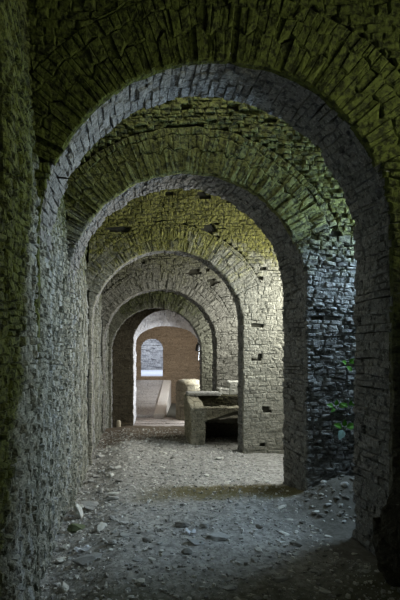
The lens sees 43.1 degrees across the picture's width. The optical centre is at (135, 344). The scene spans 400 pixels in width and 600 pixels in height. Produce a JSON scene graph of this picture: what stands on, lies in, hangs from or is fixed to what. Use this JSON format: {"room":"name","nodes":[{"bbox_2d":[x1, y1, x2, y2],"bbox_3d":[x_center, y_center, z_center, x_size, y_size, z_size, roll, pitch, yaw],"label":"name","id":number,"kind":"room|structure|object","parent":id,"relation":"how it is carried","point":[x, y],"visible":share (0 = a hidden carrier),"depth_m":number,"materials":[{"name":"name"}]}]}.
{"room":"stone vaulted cellar","nodes":[
{"label":"stone vaulted cellar","id":0,"kind":"room"},
{"bbox_2d":[0,0,108,599],"bbox_3d":[-1.192,-0.402,6.347,0.973,6.416,17.911,0,0,1],"label":"wall","id":1,"kind":"structure","parent":0,"point":[51,429],"depth_m":3.76,"materials":[{"name":"grey stone"}]},
{"bbox_2d":[140,339,162,369],"bbox_3d":[1.001,-0.400,26.926,5.211,4.416,0.370,0,0,0],"label":"wall","id":2,"kind":"structure","parent":0,"point":[151,349],"depth_m":26.79,"materials":[{"name":"grey stone"}]},
{"bbox_2d":[141,370,162,375],"bbox_3d":[0.999,1.468,24.270,5.217,0.267,5.463,0,0,0],"label":"floor","id":3,"kind":"structure","parent":0,"point":[143,372],"depth_m":24.06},
{"bbox_2d":[112,308,197,427],"bbox_3d":[1.273,0.072,15.692,4.258,5.373,1.047,0,0,0],"label":"wall","id":4,"kind":"structure","parent":0,"point":[124,355],"depth_m":15.20,"materials":[{"name":"brown brick"}]},
{"bbox_2d":[195,342,199,359],"bbox_3d":[1.951,0.195,15.655,0.201,0.550,0.198,0,0,-26],"label":"wall lamp","id":5,"kind":"object","parent":4,"relation":"attached to","point":[197,348],"visible":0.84,"depth_m":15.60,"materials":[{"name":"metal"}]},
{"bbox_2d":[134,403,184,426],"bbox_3d":[1.449,2.605,18.099,3.318,0.391,5.915,0,0,0],"label":"floor","id":6,"kind":"structure","parent":0,"point":[170,419],"depth_m":16.00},
{"bbox_2d":[136,380,163,417],"bbox_3d":[0.498,2.136,18.862,1.338,1.348,4.291,0,0,0],"label":"ramp","id":7,"kind":"object","parent":6,"relation":"on","point":[147,391],"visible":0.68,"depth_m":18.74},
{"bbox_2d":[154,380,170,417],"bbox_3d":[1.042,2.078,18.672,0.367,1.244,4.222,0,0,7],"label":"kerb","id":8,"kind":"object","parent":7,"relation":"on","point":[163,405],"visible":0.65,"depth_m":18.18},
{"bbox_2d":[175,379,199,419],"bbox_3d":[1.779,1.786,16.548,0.948,1.321,0.952,0,0,0],"label":"drum","id":9,"kind":"object","parent":6,"relation":"on","point":[183,385],"visible":0.44,"depth_m":16.21,"materials":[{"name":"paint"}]},
{"bbox_2d":[108,291,212,427],"bbox_3d":[1.200,-0.449,14.361,4.414,6.326,0.406,0,0,0],"label":"wall","id":10,"kind":"structure","parent":0,"point":[170,301],"depth_m":14.19,"materials":[{"name":"stone"}]},
{"bbox_2d":[136,326,199,402],"bbox_3d":[1.383,0.398,21.291,3.461,4.816,0.641,0,0,0],"label":"wall","id":11,"kind":"structure","parent":0,"point":[180,357],"depth_m":21.00,"materials":[{"name":"beige brick"}]},
{"bbox_2d":[100,253,237,432],"bbox_3d":[1.173,-0.750,11.884,4.481,5.723,0.658,0,0,0],"label":"wall","id":12,"kind":"structure","parent":0,"point":[187,277],"depth_m":11.60,"materials":[{"name":"grey stone"}]},
{"bbox_2d":[84,188,284,464],"bbox_3d":[1.196,-0.750,8.533,4.432,5.723,0.465,0,0,0],"label":"wall","id":13,"kind":"structure","parent":0,"point":[208,229],"depth_m":8.33,"materials":[{"name":"stone"}]},
{"bbox_2d":[63,96,356,490],"bbox_3d":[1.133,-0.753,6.063,4.546,5.723,0.812,0,0,0],"label":"wall","id":14,"kind":"structure","parent":0,"point":[246,156],"depth_m":5.71,"materials":[{"name":"grey stone"}]},
{"bbox_2d":[326,399,346,411],"bbox_3d":[2.265,0.685,5.661,0.237,0.149,0.083,0,0,0],"label":"leafy sprig","id":15,"kind":"object","parent":14,"relation":"attached to","point":[330,405],"visible":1,"depth_m":5.64,"materials":[{"name":"green plant"}]},
{"bbox_2d":[334,419,353,439],"bbox_3d":[2.354,0.950,5.655,0.262,0.231,0.094,0,0,0],"label":"leafy sprig","id":16,"kind":"object","parent":14,"relation":"attached to","point":[341,433],"visible":0.91,"depth_m":5.63,"materials":[{"name":"green plant"}]},
{"bbox_2d":[342,401,353,410],"bbox_3d":[2.411,0.689,5.661,0.196,0.140,0.083,0,0,0],"label":"leafy sprig","id":17,"kind":"object","parent":14,"relation":"attached to","point":[350,402],"visible":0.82,"depth_m":5.64,"materials":[{"name":"green plant"}]},
{"bbox_2d":[342,358,354,371],"bbox_3d":[2.396,0.227,5.660,0.165,0.152,0.084,0,0,0],"label":"leafy sprig","id":18,"kind":"object","parent":14,"relation":"attached to","point":[351,361],"visible":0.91,"depth_m":5.64,"materials":[{"name":"green plant"}]},
{"bbox_2d":[26,0,399,587],"bbox_3d":[1.119,-0.726,4.369,4.580,5.779,0.747,0,0,0],"label":"wall","id":19,"kind":"structure","parent":0,"point":[330,69],"depth_m":4.04,"materials":[{"name":"stone"}]},
{"bbox_2d":[39,425,399,599],"bbox_3d":[1.270,1.997,8.425,4.260,1.128,13.650,0,0,0],"label":"floor","id":20,"kind":"structure","parent":0,"point":[271,464],"depth_m":4.84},
{"bbox_2d":[55,557,65,562],"bbox_3d":[-0.677,1.958,4.555,0.116,0.041,0.085,0,0,-34],"label":"loose stone","id":21,"kind":"object","parent":20,"relation":"on","point":[61,559],"visible":0.94,"depth_m":4.53,"materials":[{"name":"grey stone"}]},
{"bbox_2d":[59,581,68,592],"bbox_3d":[-0.572,1.927,3.976,0.078,0.056,0.163,0,0,-28],"label":"loose stone","id":22,"kind":"object","parent":20,"relation":"on","point":[64,587],"visible":0.91,"depth_m":3.95,"materials":[{"name":"white stone"}]},
{"bbox_2d":[67,523,84,532],"bbox_3d":[-0.623,1.926,5.264,0.213,0.097,0.106,0,0,0],"label":"mossy stone","id":23,"kind":"object","parent":20,"relation":"on","point":[73,527],"visible":0.91,"depth_m":5.23,"materials":[{"name":"green stone"}]},
{"bbox_2d":[73,502,82,518],"bbox_3d":[-0.659,1.901,5.708,0.122,0.246,0.132,0,0,25],"label":"stone","id":24,"kind":"object","parent":20,"relation":"on","point":[78,509],"visible":0.87,"depth_m":5.66,"materials":[{"name":"grey stone"}]},
{"bbox_2d":[74,545,90,551],"bbox_3d":[-0.490,1.885,4.634,0.173,0.034,0.102,0,0,-36],"label":"paper scrap","id":25,"kind":"object","parent":20,"relation":"on","point":[85,548],"visible":1,"depth_m":4.63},
{"bbox_2d":[73,552,101,565],"bbox_3d":[-0.419,1.867,4.364,0.265,0.076,0.155,0,0,-13],"label":"stone","id":26,"kind":"object","parent":20,"relation":"on","point":[81,560],"visible":0.97,"depth_m":4.34,"materials":[{"name":"stone"}]},
{"bbox_2d":[81,501,98,510],"bbox_3d":[-0.508,1.912,5.935,0.265,0.102,0.226,0,0,-35],"label":"stone","id":27,"kind":"object","parent":20,"relation":"on","point":[91,505],"visible":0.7,"depth_m":5.89,"materials":[{"name":"grey stone"}]},
{"bbox_2d":[97,522,106,531],"bbox_3d":[-0.349,1.837,5.032,0.093,0.062,0.145,0,0,22],"label":"loose stone","id":28,"kind":"object","parent":20,"relation":"on","point":[101,525],"visible":0.91,"depth_m":5.03,"materials":[{"name":"grey stone"}]},
{"bbox_2d":[107,539,116,544],"bbox_3d":[-0.218,1.801,4.572,0.092,0.049,0.138,0,0,-44],"label":"loose stone","id":29,"kind":"object","parent":20,"relation":"on","point":[113,541],"visible":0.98,"depth_m":4.54,"materials":[{"name":"grey stone"}]},
{"bbox_2d":[107,496,119,500],"bbox_3d":[-0.272,1.824,5.942,0.142,0.068,0.143,0,0,-7],"label":"loose stone","id":30,"kind":"object","parent":20,"relation":"on","point":[110,498],"visible":0.91,"depth_m":5.90,"materials":[{"name":"grey stone"}]},
{"bbox_2d":[108,492,118,495],"bbox_3d":[-0.277,1.829,6.144,0.137,0.044,0.089,0,-1,2],"label":"loose stone","id":31,"kind":"object","parent":20,"relation":"on","point":[109,493],"visible":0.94,"depth_m":6.12,"materials":[{"name":"grey stone"}]},
{"bbox_2d":[118,520,128,524],"bbox_3d":[-0.118,1.793,5.040,0.096,0.040,0.093,0,0,26],"label":"loose stone","id":32,"kind":"object","parent":20,"relation":"on","point":[126,521],"visible":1,"depth_m":5.01,"materials":[{"name":"grey stone"}]},
{"bbox_2d":[119,532,128,537],"bbox_3d":[-0.111,1.782,4.681,0.086,0.039,0.088,0,0,-7],"label":"loose stone","id":33,"kind":"object","parent":20,"relation":"on","point":[121,534],"visible":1,"depth_m":4.67,"materials":[{"name":"grey stone"}]},
{"bbox_2d":[133,557,142,561],"bbox_3d":[0.021,1.798,4.188,0.070,0.032,0.092,0,0,42],"label":"loose stone","id":34,"kind":"object","parent":20,"relation":"on","point":[138,559],"visible":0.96,"depth_m":4.17,"materials":[{"name":"grey stone"}]},
{"bbox_2d":[135,578,144,584],"bbox_3d":[0.029,1.785,3.777,0.081,0.036,0.100,0,0,1],"label":"loose stone","id":35,"kind":"object","parent":20,"relation":"on","point":[139,581],"visible":0.99,"depth_m":3.75,"materials":[{"name":"grey stone"}]},
{"bbox_2d":[142,537,150,542],"bbox_3d":[0.099,1.783,4.563,0.080,0.042,0.088,0,0,-3],"label":"loose stone","id":36,"kind":"object","parent":20,"relation":"on","point":[144,539],"visible":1,"depth_m":4.54,"materials":[{"name":"grey stone"}]},
{"bbox_2d":[174,521,189,527],"bbox_3d":[0.468,1.793,4.965,0.188,0.088,0.090,0,0,-18],"label":"stone","id":37,"kind":"object","parent":20,"relation":"on","point":[178,524],"visible":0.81,"depth_m":4.93,"materials":[{"name":"stone"}]},
{"bbox_2d":[181,548,192,554],"bbox_3d":[0.446,1.796,4.345,0.101,0.046,0.093,0,0,-26],"label":"loose stone","id":38,"kind":"object","parent":20,"relation":"on","point":[188,551],"visible":1,"depth_m":4.33,"materials":[{"name":"grey stone"}]},
{"bbox_2d":[184,528,195,533],"bbox_3d":[0.514,1.776,4.766,0.114,0.035,0.096,0,0,14],"label":"paper scrap","id":39,"kind":"object","parent":20,"relation":"on","point":[185,529],"visible":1,"depth_m":4.77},
{"bbox_2d":[186,538,204,545],"bbox_3d":[0.552,1.783,4.536,0.188,0.059,0.111,0,0,-14],"label":"stone","id":40,"kind":"object","parent":20,"relation":"on","point":[193,541],"visible":0.98,"depth_m":4.51,"materials":[{"name":"grey stone"}]},
{"bbox_2d":[199,523,208,527],"bbox_3d":[0.669,1.777,4.923,0.098,0.069,0.087,0,0,15],"label":"loose stone","id":41,"kind":"object","parent":20,"relation":"on","point":[202,525],"visible":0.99,"depth_m":4.89,"materials":[{"name":"grey stone"}]},
{"bbox_2d":[184,380,237,444],"bbox_3d":[1.668,1.353,9.870,1.403,1.213,1.593,0,0,0],"label":"trough","id":42,"kind":"object","parent":20,"relation":"on","point":[208,414],"visible":0.8,"depth_m":9.89,"materials":[{"name":"stone"}]},
{"bbox_2d":[206,532,229,541],"bbox_3d":[0.757,1.788,4.643,0.169,0.069,0.180,0,0,-41],"label":"flat stone","id":43,"kind":"object","parent":20,"relation":"on","point":[217,536],"visible":0.98,"depth_m":4.60,"materials":[{"name":"grey stone"}]},
{"bbox_2d":[40,428,399,599],"bbox_3d":[0.511,1.843,7.441,2.665,0.450,8.540,0,0,0],"label":"gravel","id":44,"kind":"object","parent":20,"relation":"on","point":[348,596],"visible":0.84,"depth_m":4.78,"materials":[{"name":"gravel"}]},
{"bbox_2d":[222,584,235,590],"bbox_3d":[0.686,1.810,3.712,0.117,0.043,0.066,0,0,-18],"label":"loose stone","id":45,"kind":"object","parent":20,"relation":"on","point":[229,587],"visible":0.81,"depth_m":3.70,"materials":[{"name":"grey stone"}]},
{"bbox_2d":[250,556,257,562],"bbox_3d":[0.985,1.797,4.175,0.065,0.054,0.084,0,0,25],"label":"loose stone","id":46,"kind":"object","parent":20,"relation":"on","point":[253,558],"visible":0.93,"depth_m":4.16,"materials":[{"name":"grey stone"}]},
{"bbox_2d":[255,524,262,528],"bbox_3d":[1.203,1.769,4.878,0.075,0.038,0.085,0,0,15],"label":"loose stone","id":47,"kind":"object","parent":20,"relation":"on","point":[258,526],"visible":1,"depth_m":4.86,"materials":[{"name":"grey stone"}]},
{"bbox_2d":[272,577,287,581],"bbox_3d":[1.105,1.802,3.839,0.125,0.045,0.061,0,0,-17],"label":"loose stone","id":48,"kind":"object","parent":20,"relation":"on","point":[276,579],"visible":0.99,"depth_m":3.82,"materials":[{"name":"grey stone"}]},
{"bbox_2d":[277,505,286,509],"bbox_3d":[1.590,1.763,5.434,0.114,0.048,0.078,0,0,4],"label":"loose stone","id":49,"kind":"object","parent":20,"relation":"on","point":[281,506],"visible":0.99,"depth_m":5.42,"materials":[{"name":"grey stone"}]},
{"bbox_2d":[279,530,289,536],"bbox_3d":[1.417,1.797,4.765,0.080,0.040,0.100,0,0,-43],"label":"loose stone","id":50,"kind":"object","parent":20,"relation":"on","point":[284,533],"visible":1,"depth_m":4.75,"materials":[{"name":"grey stone"}]},
{"bbox_2d":[290,541,301,546],"bbox_3d":[1.436,1.792,4.489,0.066,0.045,0.106,0,0,-44],"label":"loose stone","id":51,"kind":"object","parent":20,"relation":"on","point":[297,544],"visible":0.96,"depth_m":4.47,"materials":[{"name":"grey stone"}]},
{"bbox_2d":[300,549,308,554],"bbox_3d":[1.459,1.786,4.325,0.074,0.034,0.090,0,0,31],"label":"loose stone","id":52,"kind":"object","parent":20,"relation":"on","point":[303,551],"visible":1,"depth_m":4.31,"materials":[{"name":"grey stone"}]},
{"bbox_2d":[309,569,319,572],"bbox_3d":[1.397,1.770,3.918,0.089,0.029,0.079,0,0,24],"label":"loose stone","id":53,"kind":"object","parent":20,"relation":"on","point":[310,570],"visible":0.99,"depth_m":3.90,"materials":[{"name":"grey stone"}]},
{"bbox_2d":[317,513,326,517],"bbox_3d":[1.887,1.730,5.082,0.075,0.040,0.083,0,0,-36],"label":"loose stone","id":54,"kind":"object","parent":20,"relation":"on","point":[322,515],"visible":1,"depth_m":5.06,"materials":[{"name":"grey stone"}]},
{"bbox_2d":[319,587,330,593],"bbox_3d":[1.366,1.777,3.601,0.088,0.039,0.055,0,0,29],"label":"loose stone","id":55,"kind":"object","parent":20,"relation":"on","point":[322,590],"visible":0.95,"depth_m":3.59,"materials":[{"name":"grey stone"}]},
{"bbox_2d":[340,482,349,486],"bbox_3d":[2.223,1.485,5.318,0.094,0.059,0.068,0,0,44],"label":"loose stone","id":56,"kind":"object","parent":20,"relation":"on","point":[344,484],"visible":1,"depth_m":5.30,"materials":[{"name":"grey stone"}]},
{"bbox_2d":[372,477,399,586],"bbox_3d":[2.313,1.254,3.447,1.228,1.097,0.845,0,0,0],"label":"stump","id":57,"kind":"object","parent":20,"relation":"on","point":[386,527],"visible":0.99,"depth_m":3.53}
]}

